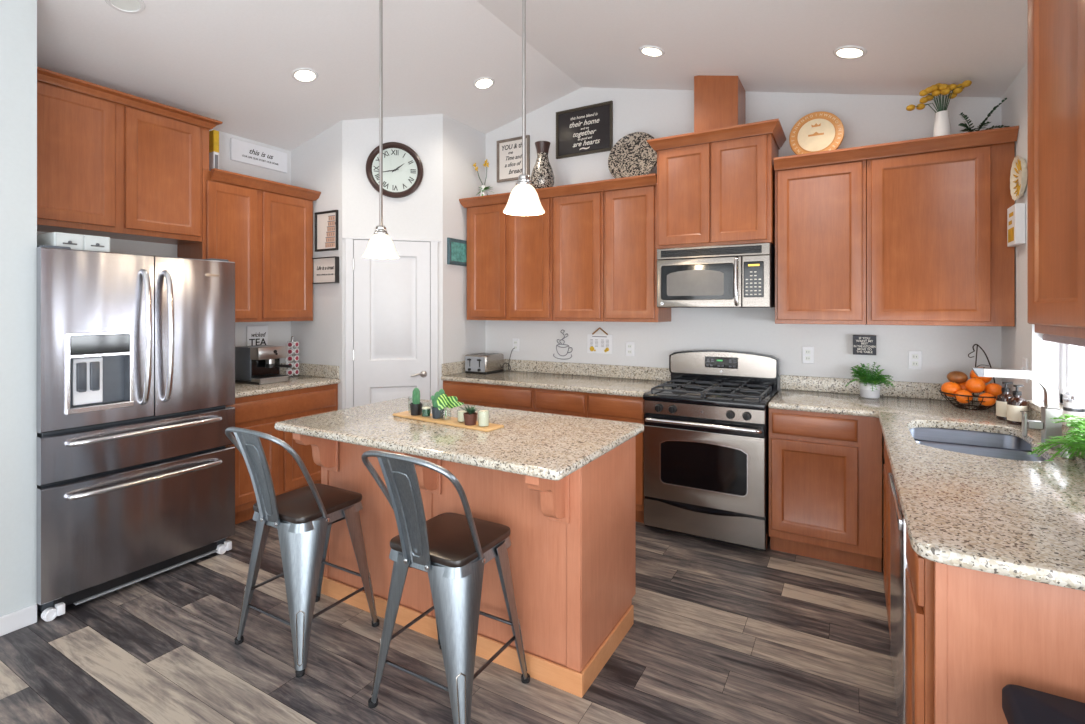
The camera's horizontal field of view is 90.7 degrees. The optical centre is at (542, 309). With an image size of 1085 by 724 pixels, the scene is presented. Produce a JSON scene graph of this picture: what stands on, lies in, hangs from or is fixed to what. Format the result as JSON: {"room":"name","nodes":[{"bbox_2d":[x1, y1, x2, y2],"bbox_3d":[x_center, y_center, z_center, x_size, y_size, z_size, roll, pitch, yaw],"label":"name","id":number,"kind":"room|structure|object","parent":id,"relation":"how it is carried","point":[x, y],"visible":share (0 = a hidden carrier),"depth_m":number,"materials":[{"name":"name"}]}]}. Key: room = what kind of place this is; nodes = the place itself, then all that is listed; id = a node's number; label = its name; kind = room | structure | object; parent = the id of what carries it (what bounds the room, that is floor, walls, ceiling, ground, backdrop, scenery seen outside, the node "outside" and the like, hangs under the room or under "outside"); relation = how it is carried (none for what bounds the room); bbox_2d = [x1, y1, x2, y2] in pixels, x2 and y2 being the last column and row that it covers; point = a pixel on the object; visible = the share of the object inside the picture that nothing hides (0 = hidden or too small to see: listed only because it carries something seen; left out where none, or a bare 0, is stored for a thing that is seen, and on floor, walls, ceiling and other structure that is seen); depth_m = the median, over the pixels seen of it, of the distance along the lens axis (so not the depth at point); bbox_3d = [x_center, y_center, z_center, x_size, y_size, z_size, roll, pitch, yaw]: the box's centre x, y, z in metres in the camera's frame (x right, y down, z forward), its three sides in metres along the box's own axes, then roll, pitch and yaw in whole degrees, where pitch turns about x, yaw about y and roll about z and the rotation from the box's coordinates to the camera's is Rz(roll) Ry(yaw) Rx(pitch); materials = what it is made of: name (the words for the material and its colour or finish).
{"room":"kitchen","nodes":[
{"label":"kitchen","id":0,"kind":"room"},
{"bbox_2d":[0,0,36,616],"bbox_3d":[-4.130,-0.135,0.342,0.860,3.200,5.522,0,0,30],"label":"wall","id":1,"kind":"structure","parent":0,"point":[18,18],"depth_m":2.46,"materials":[{"name":"paint"}]},
{"bbox_2d":[0,604,36,635],"bbox_3d":[-3.752,1.423,0.123,0.014,0.085,5.520,0,0,30],"label":"baseboard","id":2,"kind":"structure","parent":1,"relation":"attached to","point":[24,617],"depth_m":2.45,"materials":[{"name":"white paint"}]},
{"bbox_2d":[37,129,290,362],"bbox_3d":[-2.436,-0.085,4.258,0.120,3.100,3.200,0,0,30],"label":"wall","id":3,"kind":"structure","parent":0,"point":[279,332],"depth_m":4.23,"materials":[{"name":"paint"}]},
{"bbox_2d":[37,80,201,244],"bbox_3d":[-2.709,-0.874,3.313,0.348,0.818,0.987,0,0,30],"label":"upper cabinet","id":4,"kind":"object","parent":3,"relation":"attached to","point":[106,168],"visible":0.77,"depth_m":3.23,"materials":[{"name":"brown wood"}]},
{"bbox_2d":[37,67,222,129],"bbox_3d":[-2.654,-1.274,3.337,0.382,0.055,1.086,0,0,30],"label":"crown molding","id":5,"kind":"structure","parent":4,"relation":"attached to","point":[44,75],"depth_m":3.22,"materials":[{"name":"brown wood"}]},
{"bbox_2d":[177,127,312,321],"bbox_3d":[-2.244,-0.597,4.118,0.348,1.373,0.870,0,0,30],"label":"upper cabinet","id":6,"kind":"object","parent":3,"relation":"attached to","point":[268,235],"visible":0.73,"depth_m":4.02,"materials":[{"name":"brown wood"}]},
{"bbox_2d":[209,130,218,170],"bbox_3d":[-2.381,-1.127,3.873,0.083,0.326,0.039,0,0,30],"label":"box","id":7,"kind":"object","parent":6,"relation":"on","point":[213,134],"visible":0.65,"depth_m":3.85,"materials":[{"name":"plastic"}]},
{"bbox_2d":[211,168,320,200],"bbox_3d":[-2.192,-0.935,4.143,0.378,0.070,0.873,0,0,30],"label":"crown molding","id":8,"kind":"structure","parent":6,"relation":"attached to","point":[216,174],"depth_m":3.99,"materials":[{"name":"brown wood"}]},
{"bbox_2d":[246,326,267,345],"bbox_3d":[-2.308,0.247,4.332,0.021,0.235,0.175,0,0,30],"label":"sign","id":9,"kind":"object","parent":3,"relation":"attached to","point":[255,335],"visible":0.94,"depth_m":4.32,"materials":[{"name":"plastic"}]},
{"bbox_2d":[230,138,286,172],"bbox_3d":[-2.296,-1.246,4.354,0.021,0.167,0.475,0,0,30],"label":"sign","id":10,"kind":"object","parent":3,"relation":"attached to","point":[240,151],"visible":1,"depth_m":4.33,"materials":[{"name":"plastic"}]},
{"bbox_2d":[235,362,338,379],"bbox_3d":[-2.119,0.500,4.059,0.622,0.100,0.892,0,0,30],"label":"backsplash","id":11,"kind":"structure","parent":3,"relation":"attached to","point":[317,370],"depth_m":4.40,"materials":[{"name":"stone"}]},
{"bbox_2d":[291,114,485,409],"bbox_3d":[-1.349,-0.185,4.806,1.214,3.300,1.165,0,0,30],"label":"wall","id":12,"kind":"structure","parent":0,"point":[332,163],"depth_m":4.44,"materials":[{"name":"paint"}]},
{"bbox_2d":[312,256,338,283],"bbox_3d":[-1.769,-0.320,4.351,0.302,0.210,0.040,0,0,30],"label":"box sign","id":13,"kind":"object","parent":12,"relation":"attached to","point":[325,269],"visible":1,"depth_m":4.35,"materials":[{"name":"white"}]},
{"bbox_2d":[315,210,337,251],"bbox_3d":[-1.758,-0.640,4.355,0.266,0.320,0.022,0,0,30],"label":"framed picture","id":14,"kind":"object","parent":12,"relation":"attached to","point":[326,222],"visible":1,"depth_m":4.36,"materials":[{"name":"black"}]},
{"bbox_2d":[353,240,429,406],"bbox_3d":[-1.222,0.447,4.348,0.606,2.016,0.059,0,0,-15],"label":"door","id":15,"kind":"structure","parent":12,"relation":"in","point":[391,352],"depth_m":4.37,"materials":[{"name":"white paint"}]},
{"bbox_2d":[342,237,440,408],"bbox_3d":[-1.223,0.443,4.369,0.775,2.045,0.020,0,0,-15],"label":"trim","id":16,"kind":"structure","parent":12,"relation":"attached to","point":[348,240],"depth_m":4.28,"materials":[{"name":"white paint"}]},
{"bbox_2d":[366,142,423,197],"bbox_3d":[-1.202,-1.140,4.364,0.456,0.456,0.036,0,0,-15],"label":"wall clock","id":17,"kind":"object","parent":12,"relation":"attached to","point":[403,171],"visible":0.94,"depth_m":4.37,"materials":[{"name":"brown paint"}]},
{"bbox_2d":[447,238,466,265],"bbox_3d":[-0.729,-0.497,4.638,0.024,0.225,0.267,0,0,30],"label":"art","id":18,"kind":"object","parent":12,"relation":"attached to","point":[456,248],"visible":0.96,"depth_m":4.61},
{"bbox_2d":[0,519,897,723],"bbox_3d":[-1.524,1.465,0.636,5.278,0.001,9.019,0,0,30],"label":"floor","id":19,"kind":"structure","parent":0,"point":[77,696],"depth_m":2.26,"materials":[{"name":"wood"}]},
{"bbox_2d":[36,245,234,621],"bbox_3d":[-2.437,0.580,3.065,0.970,1.767,0.901,0,0,30],"label":"refrigerator","id":20,"kind":"object","parent":19,"relation":"on","point":[135,353],"visible":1,"depth_m":2.77,"materials":[{"name":"metal"}]},
{"bbox_2d":[37,232,109,251],"bbox_3d":[-2.408,-0.322,2.733,0.333,0.102,0.225,0,0,30],"label":"storage box","id":21,"kind":"object","parent":20,"relation":"on","point":[75,241],"visible":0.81,"depth_m":2.64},
{"bbox_2d":[226,383,337,523],"bbox_3d":[-2.118,1.027,4.059,0.624,0.876,0.891,0,0,30],"label":"base cabinet","id":22,"kind":"object","parent":19,"relation":"on","point":[260,413],"visible":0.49,"depth_m":3.84,"materials":[{"name":"brown wood"}]},
{"bbox_2d":[235,362,339,397],"bbox_3d":[-2.114,0.518,4.057,0.632,0.137,0.893,0,0,30],"label":"countertop","id":23,"kind":"structure","parent":22,"relation":"on","point":[312,375],"depth_m":4.15,"materials":[{"name":"stone"}]},
{"bbox_2d":[235,345,291,384],"bbox_3d":[-2.127,0.414,4.096,0.417,0.272,0.267,0,0,30],"label":"espresso machine","id":24,"kind":"object","parent":23,"relation":"on","point":[257,364],"visible":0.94,"depth_m":4.02,"materials":[{"name":"grey plastic"}]},
{"bbox_2d":[251,376,287,384],"bbox_3d":[-2.055,0.527,4.042,0.115,0.043,0.229,0,0,30],"label":"drip tray","id":25,"kind":"object","parent":24,"relation":"on","point":[256,380],"depth_m":3.98,"materials":[{"name":"silver metal"}]},
{"bbox_2d":[225,427,379,677],"bbox_3d":[-1.077,0.974,2.382,0.456,0.982,0.515,0,0,30],"label":"bar stool","id":26,"kind":"object","parent":19,"relation":"on","point":[303,518],"visible":1,"depth_m":2.25,"materials":[{"name":"metal"}]},
{"bbox_2d":[362,450,529,723],"bbox_3d":[-0.369,0.974,2.008,0.456,0.982,0.515,0,0,30],"label":"bar stool","id":27,"kind":"object","parent":19,"relation":"on","point":[454,549],"visible":1,"depth_m":1.86,"materials":[{"name":"metal"}]},
{"bbox_2d":[293,433,635,697],"bbox_3d":[-0.392,1.027,2.593,1.512,0.876,0.842,0,0,30],"label":"kitchen island","id":28,"kind":"object","parent":19,"relation":"on","point":[572,550],"visible":0.49,"depth_m":2.24,"materials":[{"name":"brown wood"}]},
{"bbox_2d":[274,397,643,480],"bbox_3d":[-0.411,0.569,2.606,1.592,0.036,0.889,0,0,30],"label":"island countertop","id":29,"kind":"structure","parent":28,"relation":"on","point":[534,444],"depth_m":2.35,"materials":[{"name":"stone"}]},
{"bbox_2d":[393,410,503,431],"bbox_3d":[-0.478,0.544,2.638,0.650,0.012,0.120,0,0,35],"label":"wooden tray","id":30,"kind":"object","parent":29,"relation":"on","point":[452,421],"visible":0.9,"depth_m":2.58,"materials":[{"name":"brown wood"}]},
{"bbox_2d":[410,388,422,415],"bbox_3d":[-0.649,0.469,2.752,0.066,0.138,0.066,0,0,30],"label":"potted cactus","id":31,"kind":"object","parent":30,"relation":"on","point":[416,405],"visible":1,"depth_m":2.73,"materials":[{"name":"green plant"}]},
{"bbox_2d":[431,389,444,418],"bbox_3d":[-0.522,0.466,2.670,0.064,0.144,0.068,0,0,-22],"label":"potted succulent","id":32,"kind":"object","parent":30,"relation":"on","point":[436,414],"visible":0.71,"depth_m":2.65,"materials":[{"name":"plant"}]},
{"bbox_2d":[437,394,463,417],"bbox_3d":[-0.446,0.474,2.615,0.129,0.128,0.068,0,0,-3],"label":"plant","id":33,"kind":"object","parent":30,"relation":"on","point":[443,401],"visible":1,"depth_m":2.59,"materials":[{"name":"green plant"}]},
{"bbox_2d":[458,399,481,425],"bbox_3d":[-0.351,0.475,2.533,0.083,0.125,0.120,0,0,-42],"label":"potted succulent","id":34,"kind":"object","parent":30,"relation":"on","point":[470,417],"visible":1,"depth_m":2.50,"materials":[{"name":"brown ceramic"}]},
{"bbox_2d":[443,380,533,411],"bbox_3d":[-0.303,1.027,4.512,0.887,0.876,0.624,0,0,30],"label":"base cabinet","id":35,"kind":"object","parent":19,"relation":"on","point":[497,396],"visible":0.18,"depth_m":4.21,"materials":[{"name":"brown wood"}]},
{"bbox_2d":[441,359,670,396],"bbox_3d":[0.073,0.518,4.290,1.762,0.137,0.632,0,0,30],"label":"countertop","id":36,"kind":"structure","parent":35,"relation":"on","point":[634,381],"depth_m":4.27,"materials":[{"name":"stone"}]},
{"bbox_2d":[465,348,514,373],"bbox_3d":[-0.466,0.447,4.729,0.305,0.208,0.382,0,0,30],"label":"toaster","id":37,"kind":"object","parent":36,"relation":"on","point":[478,363],"visible":1,"depth_m":4.62,"materials":[{"name":"metal"}]},
{"bbox_2d":[534,388,587,417],"bbox_3d":[0.275,1.027,4.179,0.441,0.876,0.624,0,0,30],"label":"base cabinet","id":38,"kind":"object","parent":19,"relation":"on","point":[569,403],"visible":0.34,"depth_m":3.90,"materials":[{"name":"brown wood"}]},
{"bbox_2d":[588,393,644,522],"bbox_3d":[0.653,1.027,3.961,0.427,0.876,0.624,0,0,30],"label":"base cabinet","id":39,"kind":"object","parent":19,"relation":"on","point":[630,409],"visible":0.34,"depth_m":3.65,"materials":[{"name":"brown wood"}]},
{"bbox_2d":[643,350,778,550],"bbox_3d":[1.138,0.864,3.602,0.758,1.142,0.725,0,0,30],"label":"gas range","id":40,"kind":"object","parent":19,"relation":"on","point":[706,430],"visible":0.99,"depth_m":3.37,"materials":[{"name":"silver metal"}]},
{"bbox_2d":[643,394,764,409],"bbox_3d":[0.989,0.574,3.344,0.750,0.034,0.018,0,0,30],"label":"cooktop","id":41,"kind":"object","parent":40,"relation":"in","point":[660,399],"depth_m":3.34,"materials":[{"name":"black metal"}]},
{"bbox_2d":[644,383,777,406],"bbox_3d":[1.146,0.564,3.616,0.754,0.022,0.612,0,0,30],"label":"cooktop","id":42,"kind":"object","parent":40,"relation":"in","point":[702,399],"depth_m":3.43,"materials":[{"name":"black metal"}]},
{"bbox_2d":[769,408,881,571],"bbox_3d":[1.754,1.027,3.325,0.577,0.876,0.624,0,0,30],"label":"base cabinet","id":43,"kind":"object","parent":19,"relation":"on","point":[825,469],"visible":0.91,"depth_m":3.06,"materials":[{"name":"brown wood"}]},
{"bbox_2d":[883,441,889,633],"bbox_3d":[1.873,1.027,2.349,0.624,0.876,0.919,0,0,30],"label":"base cabinet","id":44,"kind":"object","parent":19,"relation":"on","point":[886,467],"visible":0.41,"depth_m":2.40,"materials":[{"name":"brown wood"}]},
{"bbox_2d":[768,375,1084,590],"bbox_3d":[1.540,0.520,2.341,1.191,0.134,2.542,0,0,30],"label":"countertop","id":45,"kind":"structure","parent":44,"relation":"on","point":[1020,519],"depth_m":1.67,"materials":[{"name":"stone"}]},
{"bbox_2d":[846,362,895,398],"bbox_3d":[2.061,0.440,3.356,0.249,0.221,0.258,0,0,-44],"label":"potted fern","id":46,"kind":"object","parent":45,"relation":"on","point":[869,387],"visible":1,"depth_m":3.33,"materials":[{"name":"green plant"}]},
{"bbox_2d":[860,383,880,398],"bbox_3d":[2.057,0.507,3.363,0.112,0.086,0.112,0,0,30],"label":"pot","id":47,"kind":"object","parent":46,"relation":"on","point":[865,391],"depth_m":3.32,"materials":[{"name":"white ceramic"}]},
{"bbox_2d":[939,344,996,409],"bbox_3d":[2.392,0.369,2.991,0.292,0.359,0.292,0,0,30],"label":"fruit basket","id":48,"kind":"object","parent":45,"relation":"on","point":[964,405],"visible":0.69,"depth_m":2.98,"materials":[{"name":"brown metal"}]},
{"bbox_2d":[965,378,985,392],"bbox_3d":[2.378,0.415,2.941,0.088,0.083,0.088,0,0,-29],"label":"fruit","id":49,"kind":"object","parent":48,"relation":"in","point":[975,385],"visible":1,"depth_m":2.92,"materials":[{"name":"orange plant"}]},
{"bbox_2d":[909,427,1045,460],"bbox_3d":[1.860,0.682,2.313,0.454,0.189,0.745,0,0,30],"label":"sink","id":50,"kind":"object","parent":45,"relation":"in","point":[988,444],"visible":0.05,"depth_m":2.53,"materials":[{"name":"metal"}]},
{"bbox_2d":[996,382,1012,420],"bbox_3d":[2.323,0.457,2.684,0.076,0.188,0.076,0,0,5],"label":"soap bottle","id":51,"kind":"object","parent":45,"relation":"on","point":[1001,399],"visible":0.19,"depth_m":2.67,"materials":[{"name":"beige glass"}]},
{"bbox_2d":[971,367,1061,448],"bbox_3d":[1.937,0.398,2.197,0.278,0.306,0.052,0,0,30],"label":"faucet","id":52,"kind":"object","parent":45,"relation":"on","point":[1051,409],"visible":0.96,"depth_m":2.14,"materials":[{"name":"silver metal"}]},
{"bbox_2d":[1007,385,1028,425],"bbox_3d":[2.285,0.457,2.579,0.076,0.188,0.076,0,0,-5],"label":"soap bottle","id":53,"kind":"object","parent":45,"relation":"on","point":[1016,404],"visible":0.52,"depth_m":2.56,"materials":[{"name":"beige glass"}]},
{"bbox_2d":[1029,414,1084,460],"bbox_3d":[1.807,0.455,1.837,0.176,0.192,0.534,0,0,30],"label":"leafy plant","id":54,"kind":"object","parent":45,"relation":"on","point":[1077,442],"visible":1,"depth_m":1.83,"materials":[{"name":"green plant"}]},
{"bbox_2d":[888,465,907,723],"bbox_3d":[1.471,1.030,1.695,0.610,0.870,0.605,0,0,30],"label":"dishwasher","id":55,"kind":"object","parent":19,"relation":"on","point":[898,564],"visible":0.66,"depth_m":1.76,"materials":[{"name":"silver metal"}]},
{"bbox_2d":[905,529,933,723],"bbox_3d":[1.262,1.027,1.292,0.624,0.876,0.292,0,0,30],"label":"base cabinet","id":56,"kind":"object","parent":19,"relation":"on","point":[919,573],"visible":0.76,"depth_m":1.32,"materials":[{"name":"brown wood"}]},
{"bbox_2d":[934,562,1084,723],"bbox_3d":[1.188,1.027,1.127,0.589,0.876,0.022,0,0,30],"label":"end panel","id":57,"kind":"object","parent":19,"relation":"on","point":[992,632],"visible":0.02,"depth_m":1.21,"materials":[{"name":"brown wood"}]},
{"bbox_2d":[1002,684,1084,723],"bbox_3d":[1.119,1.135,0.905,0.474,0.660,0.349,0,0,30],"label":"chair","id":58,"kind":"object","parent":19,"relation":"on","point":[1020,704],"visible":1,"depth_m":1.09,"materials":[{"name":"black plastic"}]},
{"bbox_2d":[37,0,1026,150],"bbox_3d":[-1.571,-1.580,0.654,5.380,0.781,8.820,0,0,30],"label":"ceiling","id":59,"kind":"structure","parent":0,"point":[232,63],"depth_m":3.25,"materials":[{"name":"paint"}]},
{"bbox_2d":[105,0,144,13],"bbox_3d":[-2.143,-1.580,2.751,0.165,0.047,0.168,0,0,30],"label":"recessed light","id":60,"kind":"object","parent":59,"relation":"in","point":[125,6],"visible":1,"depth_m":2.77,"materials":[{"name":"white plastic"}]},
{"bbox_2d":[110,0,139,10],"bbox_3d":[-2.142,-1.577,2.750,0.123,0.028,0.126,0,0,30],"label":"diffuser","id":61,"kind":"object","parent":60,"relation":"attached to","point":[119,5],"depth_m":2.77,"materials":[{"name":"white plastic"}]},
{"bbox_2d":[291,68,317,82],"bbox_3d":[-1.607,-1.587,3.622,0.165,0.047,0.168,0,0,30],"label":"recessed light","id":62,"kind":"object","parent":59,"relation":"in","point":[305,75],"visible":1,"depth_m":3.61,"materials":[{"name":"white plastic"}]},
{"bbox_2d":[362,0,398,258],"bbox_3d":[-0.865,-1.042,2.867,0.188,1.536,0.188,0,0,30],"label":"pendant lamp","id":63,"kind":"object","parent":59,"relation":"hanging from","point":[380,245],"visible":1,"depth_m":2.86,"materials":[{"name":"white glass"}]},
{"bbox_2d":[503,0,544,215],"bbox_3d":[-0.083,-1.067,2.416,0.188,1.269,0.188,0,0,30],"label":"pendant lamp","id":64,"kind":"object","parent":59,"relation":"hanging from","point":[523,200],"visible":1,"depth_m":2.41,"materials":[{"name":"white glass"}]},
{"bbox_2d":[639,45,664,56],"bbox_3d":[0.710,-1.676,3.470,0.165,0.047,0.168,0,0,30],"label":"recessed light","id":65,"kind":"object","parent":59,"relation":"in","point":[651,51],"visible":1,"depth_m":3.46,"materials":[{"name":"white plastic"}]},
{"bbox_2d":[833,45,866,58],"bbox_3d":[1.695,-1.420,2.953,0.165,0.047,0.168,0,0,30],"label":"recessed light","id":66,"kind":"object","parent":59,"relation":"in","point":[844,52],"visible":1,"depth_m":2.95,"materials":[{"name":"white plastic"}]},
{"bbox_2d":[486,88,1000,537],"bbox_3d":[0.646,-0.260,4.397,5.280,3.450,0.120,0,0,30],"label":"wall","id":67,"kind":"structure","parent":0,"point":[866,120],"depth_m":3.83,"materials":[{"name":"paint"}]},
{"bbox_2d":[467,197,552,320],"bbox_3d":[-0.218,-0.436,4.626,0.862,1.053,0.342,0,0,30],"label":"upper cabinet","id":68,"kind":"object","parent":67,"relation":"attached to","point":[510,257],"visible":0.77,"depth_m":4.49,"materials":[{"name":"brown wood"}]},
{"bbox_2d":[531,141,554,188],"bbox_3d":[0.001,-1.177,4.469,0.200,0.425,0.200,0,0,30],"label":"mosaic vase","id":69,"kind":"object","parent":68,"relation":"on","point":[542,176],"visible":0.88,"depth_m":4.41,"materials":[{"name":"ceramic"}]},
{"bbox_2d":[459,173,656,207],"bbox_3d":[0.124,-0.930,4.400,1.780,0.070,0.390,0,0,30],"label":"crown molding","id":70,"kind":"structure","parent":68,"relation":"attached to","point":[648,179],"depth_m":4.11,"materials":[{"name":"brown wood"}]},
{"bbox_2d":[497,135,529,182],"bbox_3d":[-0.267,-1.360,4.840,0.345,0.380,0.022,0,0,30],"label":"framed sign","id":71,"kind":"object","parent":67,"relation":"attached to","point":[509,151],"visible":0.97,"depth_m":4.85,"materials":[{"name":"white paper"}]},
{"bbox_2d":[442,359,670,380],"bbox_3d":[0.076,0.500,4.294,1.762,0.100,0.622,0,0,30],"label":"backsplash","id":72,"kind":"structure","parent":67,"relation":"attached to","point":[599,370],"depth_m":4.48,"materials":[{"name":"stone"}]},
{"bbox_2d":[553,191,603,321],"bbox_3d":[0.348,-0.436,4.300,0.439,1.053,0.342,0,0,30],"label":"upper cabinet","id":73,"kind":"object","parent":67,"relation":"attached to","point":[578,219],"visible":0.78,"depth_m":4.15,"materials":[{"name":"brown wood"}]},
{"bbox_2d":[556,101,612,158],"bbox_3d":[0.343,-1.500,4.487,0.519,0.400,0.022,0,0,30],"label":"framed sign","id":74,"kind":"object","parent":67,"relation":"attached to","point":[584,130],"visible":1,"depth_m":4.48,"materials":[{"name":"black wood"}]},
{"bbox_2d":[587,327,611,353],"bbox_3d":[0.470,0.252,4.416,0.225,0.216,0.014,0,0,30],"label":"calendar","id":75,"kind":"object","parent":67,"relation":"attached to","point":[596,343],"visible":1,"depth_m":4.42,"materials":[{"name":"paper"}]},
{"bbox_2d":[604,185,670,321],"bbox_3d":[0.724,-0.436,4.083,0.423,1.053,0.342,0,0,30],"label":"upper cabinet","id":76,"kind":"object","parent":67,"relation":"attached to","point":[630,214],"visible":0.82,"depth_m":3.94,"materials":[{"name":"brown wood"}]},
{"bbox_2d":[608,132,656,177],"bbox_3d":[0.695,-1.172,4.112,0.414,0.405,0.099,0,0,30],"label":"plate","id":77,"kind":"object","parent":76,"relation":"on","point":[632,155],"visible":0.85,"depth_m":4.13,"materials":[{"name":"beige ceramic"}]},
{"bbox_2d":[657,133,778,248],"bbox_3d":[1.225,-0.790,3.759,0.751,0.720,0.402,0,0,30],"label":"upper cabinet","id":78,"kind":"object","parent":67,"relation":"attached to","point":[717,193],"visible":0.83,"depth_m":3.56,"materials":[{"name":"brown wood"}]},
{"bbox_2d":[657,243,774,307],"bbox_3d":[1.211,-0.220,3.727,0.736,0.410,0.468,0,0,30],"label":"microwave","id":79,"kind":"object","parent":78,"relation":"attached to","point":[739,275],"visible":0.99,"depth_m":3.54,"materials":[{"name":"silver metal"}]},
{"bbox_2d":[647,118,785,152],"bbox_3d":[1.212,-1.155,3.737,0.851,0.070,0.451,0,0,30],"label":"crown molding","id":80,"kind":"structure","parent":78,"relation":"attached to","point":[773,126],"depth_m":3.54,"materials":[{"name":"brown wood"}]},
{"bbox_2d":[694,75,744,131],"bbox_3d":[1.260,-1.392,3.798,0.293,0.481,0.297,0,0,30],"label":"chase","id":81,"kind":"object","parent":78,"relation":"on","point":[719,101],"visible":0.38,"depth_m":3.67,"materials":[{"name":"brown wood"}]},
{"bbox_2d":[775,160,865,324],"bbox_3d":[1.795,-0.436,3.464,0.505,1.053,0.342,0,0,30],"label":"upper cabinet","id":82,"kind":"object","parent":67,"relation":"attached to","point":[820,210],"visible":0.88,"depth_m":3.32,"materials":[{"name":"brown wood"}]},
{"bbox_2d":[789,111,843,154],"bbox_3d":[1.764,-1.122,3.453,0.316,0.316,0.050,0,0,30],"label":"plate","id":83,"kind":"object","parent":82,"relation":"on","point":[819,131],"visible":0.83,"depth_m":3.44,"materials":[{"name":"beige ceramic"}]},
{"bbox_2d":[798,119,834,151],"bbox_3d":[1.759,-1.123,3.444,0.216,0.215,0.024,0,0,30],"label":"print","id":84,"kind":"object","parent":83,"relation":"attached to","point":[814,135],"depth_m":3.44,"materials":[{"name":"beige ceramic"}]},
{"bbox_2d":[853,335,875,354],"bbox_3d":[2.085,0.228,3.468,0.130,0.126,0.046,0,0,30],"label":"box sign","id":85,"kind":"object","parent":67,"relation":"attached to","point":[862,344],"visible":1,"depth_m":3.45,"materials":[{"name":"black wood"}]},
{"bbox_2d":[908,351,921,369],"bbox_3d":[2.330,0.315,3.349,0.072,0.116,0.008,0,0,30],"label":"wall outlet","id":86,"kind":"object","parent":67,"relation":"attached to","point":[914,357],"visible":1,"depth_m":3.35,"materials":[{"name":"plastic"}]},
{"bbox_2d":[866,142,1014,326],"bbox_3d":[2.310,-0.436,3.167,0.678,1.053,0.342,0,0,30],"label":"upper cabinet","id":87,"kind":"object","parent":67,"relation":"attached to","point":[938,253],"visible":0.78,"depth_m":3.02,"materials":[{"name":"brown wood"}]},
{"bbox_2d":[773,126,1018,169],"bbox_3d":[1.993,-0.930,3.124,1.189,0.070,0.048,0,0,30],"label":"crown molding","id":88,"kind":"structure","parent":87,"relation":"attached to","point":[1006,134],"depth_m":3.08,"materials":[{"name":"brown wood"}]},
{"bbox_2d":[906,80,971,136],"bbox_3d":[2.253,-1.126,3.054,0.298,0.323,0.120,0,0,30],"label":"flower vase","id":89,"kind":"object","parent":87,"relation":"on","point":[942,126],"visible":0.98,"depth_m":3.03,"materials":[{"name":"white ceramic"}]},
{"bbox_2d":[958,98,1008,131],"bbox_3d":[2.464,-1.067,2.995,0.223,0.187,0.133,0,0,30],"label":"fern sprig","id":90,"kind":"object","parent":87,"relation":"on","point":[967,128],"visible":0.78,"depth_m":3.00,"materials":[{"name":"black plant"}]},
{"bbox_2d":[1001,62,1060,402],"bbox_3d":[0.611,0.040,-0.617,0.150,2.850,8.600,0,0,30],"label":"wall","id":91,"kind":"structure","parent":0,"point":[1016,341],"depth_m":2.81,"materials":[{"name":"paint"}]},
{"bbox_2d":[780,375,1084,458],"bbox_3d":[1.541,0.502,2.343,1.191,0.098,2.537,0,0,30],"label":"backsplash","id":92,"kind":"structure","parent":91,"relation":"attached to","point":[791,382],"depth_m":3.42,"materials":[{"name":"stone"}]},
{"bbox_2d":[1007,203,1025,246],"bbox_3d":[2.459,-0.438,2.781,0.041,0.205,0.163,0,0,30],"label":"picture","id":93,"kind":"object","parent":91,"relation":"attached to","point":[1016,214],"visible":1,"depth_m":2.72,"materials":[{"name":"plastic"}]},
{"bbox_2d":[1010,155,1026,200],"bbox_3d":[2.449,-0.678,2.753,0.026,0.226,0.226,0,0,30],"label":"scalloped plate","id":94,"kind":"object","parent":91,"relation":"attached to","point":[1018,176],"visible":0.99,"depth_m":2.77,"materials":[{"name":"beige ceramic"}]},
{"bbox_2d":[1032,324,1059,401],"bbox_3d":[2.083,-0.120,1.986,0.101,1.130,1.382,0,0,30],"label":"trim","id":95,"kind":"structure","parent":91,"relation":"attached to","point":[1045,354],"depth_m":2.58,"materials":[{"name":"white paint"}]},
{"bbox_2d":[1027,0,1084,338],"bbox_3d":[1.295,-0.465,1.052,0.328,1.060,0.934,0,0,30],"label":"upper cabinet","id":96,"kind":"object","parent":91,"relation":"attached to","point":[1055,28],"visible":1,"depth_m":1.33,"materials":[{"name":"brown wood"}]},
{"bbox_2d":[1027,400,1084,434],"bbox_3d":[2.069,0.452,1.994,0.123,0.026,1.372,0,0,30],"label":"window sill","id":97,"kind":"structure","parent":91,"relation":"attached to","point":[1036,405],"depth_m":2.45,"materials":[{"name":"paint"}]},
{"bbox_2d":[1063,396,1084,416],"bbox_3d":[2.212,0.398,2.229,0.068,0.081,0.068,0,0,30],"label":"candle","id":98,"kind":"object","parent":97,"relation":"on","point":[1074,406],"visible":0.98,"depth_m":2.21,"materials":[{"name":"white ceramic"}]},
{"bbox_2d":[1043,334,1084,346],"bbox_3d":[2.089,-0.264,1.982,0.044,0.823,1.356,0,0,30],"label":"cellular shade","id":99,"kind":"object","parent":91,"relation":"attached to","point":[1074,341],"visible":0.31,"depth_m":2.31,"materials":[{"name":"fabric"}]},
{"bbox_2d":[1060,343,1084,403],"bbox_3d":[2.148,-0.120,1.948,0.050,1.130,1.380,0,0,30],"label":"window","id":100,"kind":"structure","parent":91,"relation":"in","point":[1068,353],"depth_m":2.49,"materials":[{"name":"white glass"}]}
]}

